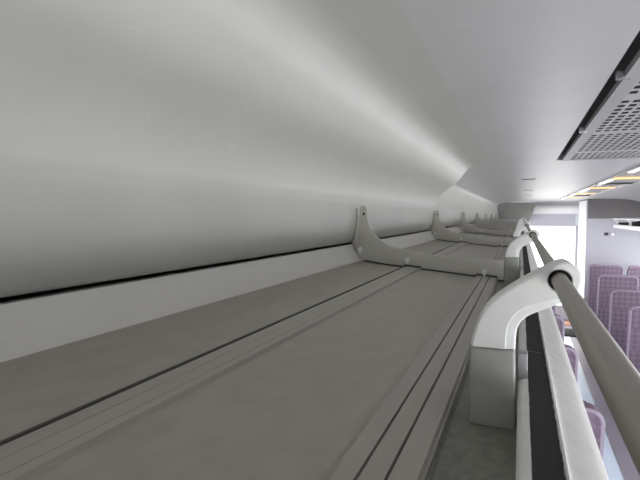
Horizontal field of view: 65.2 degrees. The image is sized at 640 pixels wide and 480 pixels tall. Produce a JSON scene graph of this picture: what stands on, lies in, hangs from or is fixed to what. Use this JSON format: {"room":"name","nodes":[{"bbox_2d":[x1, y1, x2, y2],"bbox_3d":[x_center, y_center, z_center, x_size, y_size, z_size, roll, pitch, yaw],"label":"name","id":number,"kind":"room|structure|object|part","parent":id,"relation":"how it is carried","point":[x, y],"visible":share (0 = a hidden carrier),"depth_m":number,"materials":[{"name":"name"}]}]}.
{"room":"train carriage","nodes":[
{"label":"train carriage","id":0,"kind":"room"},
{"bbox_2d":[0,223,469,298],"bbox_3d":[0.962,0.835,4.456,0.100,1.952,12.500,1,3,22],"label":"wall","id":1,"kind":"structure","parent":0,"point":[469,223],"depth_m":1.00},
{"bbox_2d":[0,0,490,297],"bbox_3d":[-0.250,-0.128,0.607,0.640,0.352,4.550,1,3,22],"label":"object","id":2,"kind":"structure","parent":1,"relation":"attached to","point":[138,137],"depth_m":0.63,"materials":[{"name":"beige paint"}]},
{"bbox_2d":[0,206,639,479],"bbox_3d":[1.462,-0.141,4.509,0.752,0.216,11.860,1,3,22],"label":"luggage rack","id":3,"kind":"object","parent":1,"relation":"attached to","point":[437,353],"visible":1,"depth_m":0.44,"materials":[{"name":"grey paint"}]},
{"bbox_3d":[1.789,-0.166,4.376,0.012,0.012,11.860,1,3,22],"label":"rail","id":4,"kind":"part","parent":3,"relation":"part of","materials":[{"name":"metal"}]},
{"bbox_2d":[435,184,497,226],"bbox_3d":[1.947,-0.417,6.453,0.355,0.352,7.950,1,3,22],"label":"trim","id":5,"kind":"structure","parent":1,"relation":"attached to","point":[456,200],"depth_m":3.90,"materials":[{"name":"beige paint"}]},
{"bbox_2d":[499,219,526,231],"bbox_3d":[3.733,0.554,10.114,0.820,1.955,0.080,1,3,22],"label":"wall","id":6,"kind":"structure","parent":0,"point":[509,220],"depth_m":9.99,"materials":[{"name":"white plastic"}]},
{"bbox_2d":[497,202,535,222],"bbox_3d":[3.912,-0.526,9.982,0.712,0.445,0.092,1,3,22],"label":"trim","id":7,"kind":"structure","parent":6,"relation":"attached to","point":[513,210],"depth_m":9.93,"materials":[{"name":"grey plastic"}]},
{"bbox_2d":[527,214,577,319],"bbox_3d":[4.525,0.513,9.778,0.890,2.046,0.050,1,3,22],"label":"door","id":8,"kind":"structure","parent":6,"relation":"in","point":[558,233],"depth_m":9.71,"materials":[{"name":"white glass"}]},
{"bbox_3d":[4.525,0.501,9.777,0.800,1.535,0.010,1,3,22],"label":"pane","id":9,"kind":"part","parent":8,"relation":"part of","materials":[{"name":"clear glass"}]},
{"bbox_2d":[398,0,639,203],"bbox_3d":[2.289,-0.207,3.871,2.960,0.613,12.700,1,3,22],"label":"ceiling","id":10,"kind":"structure","parent":0,"point":[523,75],"depth_m":0.97,"materials":[{"name":"paint"}]},
{"bbox_2d":[560,163,639,198],"bbox_3d":[2.422,-0.472,4.128,0.271,0.031,8.300,1,3,22],"label":"recessed light","id":11,"kind":"object","parent":10,"relation":"in","point":[631,175],"visible":0.97,"depth_m":4.05,"materials":[{"name":"grey plastic"}]},
{"bbox_3d":[2.512,-0.468,4.006,0.013,0.027,8.140,1,3,22],"label":"trim","id":12,"kind":"part","parent":11,"relation":"part of","materials":[{"name":"grey plastic"}]},
{"bbox_2d":[561,31,639,160],"bbox_3d":[0.679,-0.332,0.713,0.402,0.068,3.638,1,3,22],"label":"ceiling vent","id":13,"kind":"object","parent":10,"relation":"in","point":[611,124],"visible":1,"depth_m":1.48,"materials":[{"name":"grey metal"}]},
{"bbox_2d":[573,80,639,158],"bbox_3d":[0.694,-0.305,0.722,0.316,0.001,3.484,1,3,22],"label":"grille","id":14,"kind":"object","parent":13,"relation":"attached to","point":[624,96],"depth_m":1.63,"materials":[{"name":"grey metal"}]},
{"bbox_2d":[563,319,639,479],"bbox_3d":[2.568,1.827,4.668,2.960,0.050,14.200,1,3,22],"label":"floor","id":15,"kind":"structure","parent":0,"point":[628,467],"depth_m":4.95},
{"bbox_2d":[554,314,564,342],"bbox_3d":[1.901,1.207,4.491,0.520,1.206,0.648,1,3,22],"label":"seat","id":16,"kind":"object","parent":15,"relation":"on","point":[560,322],"visible":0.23,"depth_m":4.11,"materials":[{"name":"purple fabric"}]},
{"bbox_3d":[1.829,1.019,4.301,0.460,0.800,0.250,1,3,22],"label":"backrest","id":17,"kind":"part","parent":16,"relation":"part of","materials":[{"name":"purple fabric"}]},
{"bbox_2d":[564,328,575,336],"bbox_3d":[4.208,1.596,8.691,0.600,0.014,0.600,1,3,22],"label":"doormat","id":18,"kind":"object","parent":15,"relation":"on","point":[568,332],"visible":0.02,"depth_m":8.54,"materials":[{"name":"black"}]},
{"bbox_2d":[564,344,578,381],"bbox_3d":[1.510,1.255,3.518,0.520,1.206,0.648,1,3,22],"label":"seat","id":19,"kind":"object","parent":15,"relation":"on","point":[573,357],"visible":0.16,"depth_m":3.13,"materials":[{"name":"purple fabric"}]},
{"bbox_3d":[1.437,1.067,3.328,0.460,0.800,0.250,1,3,22],"label":"backrest","id":20,"kind":"part","parent":19,"relation":"part of","materials":[{"name":"purple fabric"}]},
{"bbox_2d":[564,337,623,479],"bbox_3d":[1.921,1.867,3.312,0.370,0.004,11.000,1,3,22],"label":"trim","id":21,"kind":"structure","parent":15,"relation":"on","point":[613,471],"depth_m":4.35,"materials":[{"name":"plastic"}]},
{"bbox_2d":[583,401,604,459],"bbox_3d":[1.111,1.304,2.526,0.520,1.206,0.648,1,3,22],"label":"seat","id":22,"kind":"object","parent":15,"relation":"on","point":[597,422],"visible":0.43,"depth_m":2.14,"materials":[{"name":"purple fabric"}]},
{"bbox_3d":[1.039,1.116,2.336,0.460,0.800,0.250,1,3,22],"label":"backrest","id":23,"kind":"part","parent":22,"relation":"part of","materials":[{"name":"purple fabric"}]},
{"bbox_2d":[569,337,625,479],"bbox_3d":[2.100,1.868,3.240,0.015,0.008,11.000,1,3,22],"label":"trim","id":24,"kind":"structure","parent":15,"relation":"on","point":[615,455],"depth_m":4.60,"materials":[{"name":"grey"}]},
{"bbox_2d":[583,264,622,312],"bbox_3d":[4.523,1.002,8.023,0.520,1.266,0.648,1,3,22],"label":"seat","id":25,"kind":"object","parent":15,"relation":"on","point":[594,270],"visible":0.4,"depth_m":7.79,"materials":[{"name":"purple fabric"}]},
{"bbox_2d":[593,274,637,330],"bbox_3d":[4.128,1.072,7.042,0.520,1.224,0.648,1,3,22],"label":"seat","id":26,"kind":"object","parent":15,"relation":"on","point":[606,284],"visible":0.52,"depth_m":6.80,"materials":[{"name":"purple fabric"}]},
{"bbox_2d":[608,289,639,354],"bbox_3d":[3.741,1.150,6.079,0.520,1.164,0.648,1,3,22],"label":"seat","id":27,"kind":"object","parent":15,"relation":"on","point":[621,300],"visible":0.38,"depth_m":5.87,"materials":[{"name":"purple fabric"}]},
{"bbox_2d":[626,305,639,372],"bbox_3d":[3.331,1.203,5.060,0.520,1.158,0.648,1,3,22],"label":"seat","id":28,"kind":"object","parent":15,"relation":"on","point":[633,326],"visible":0.45,"depth_m":4.88,"materials":[{"name":"purple fabric"}]},
{"bbox_2d":[627,266,639,289],"bbox_3d":[5.019,1.012,7.824,0.520,1.266,0.648,1,3,22],"label":"seat","id":29,"kind":"object","parent":15,"relation":"on","point":[632,270],"visible":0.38,"depth_m":7.58,"materials":[{"name":"purple fabric"}]},
{"bbox_2d":[577,200,639,299],"bbox_3d":[5.198,0.452,8.846,1.040,2.285,1.330,1,3,22],"label":"wall","id":30,"kind":"structure","parent":0,"point":[622,249],"depth_m":8.27,"materials":[{"name":"white plastic"}]},
{"bbox_2d":[534,207,577,208],"bbox_3d":[4.548,-0.611,9.659,0.770,0.032,0.050,1,3,22],"label":"trim","id":31,"kind":"structure","parent":30,"relation":"attached to","point":[557,207],"depth_m":9.60,"materials":[{"name":"white paint"}]},
{"bbox_2d":[533,206,578,213],"bbox_3d":[4.569,-0.587,9.711,0.810,0.155,0.060,1,3,22],"label":"trim","id":32,"kind":"structure","parent":30,"relation":"attached to","point":[536,211],"depth_m":9.69,"materials":[{"name":"white paint"}]},
{"bbox_2d":[536,202,578,205],"bbox_3d":[4.597,-0.701,9.706,0.758,0.082,0.079,1,3,22],"label":"trim","id":33,"kind":"structure","parent":30,"relation":"attached to","point":[537,203],"depth_m":9.66,"materials":[{"name":"paint"}]},
{"bbox_2d":[577,200,586,297],"bbox_3d":[4.688,0.443,8.980,0.006,2.270,1.180,1,3,22],"label":"trim","id":34,"kind":"structure","parent":30,"relation":"attached to","point":[582,205],"depth_m":8.82,"materials":[{"name":"white paint"}]},
{"bbox_2d":[588,199,639,218],"bbox_3d":[4.949,-0.510,8.170,1.015,0.323,0.020,1,3,22],"label":"trim","id":35,"kind":"structure","parent":30,"relation":"attached to","point":[597,208],"depth_m":8.21,"materials":[{"name":"grey plastic"}]},
{"bbox_3d":[3.616,0.724,3.383,0.100,2.280,12.500,1,3,22],"label":"wall","id":36,"kind":"structure","parent":0,"visible":0},
{"bbox_2d":[613,218,639,230],"bbox_3d":[3.377,-0.113,4.004,0.636,0.210,7.950,1,3,22],"label":"luggage rack","id":37,"kind":"object","parent":36,"relation":"attached to","point":[629,225],"visible":1,"depth_m":6.89,"materials":[{"name":"white metal"}]},
{"bbox_3d":[3.092,-0.148,4.117,0.018,0.018,7.950,1,3,22],"label":"rail","id":38,"kind":"part","parent":37,"relation":"part of","materials":[{"name":"white metal"}]}
]}

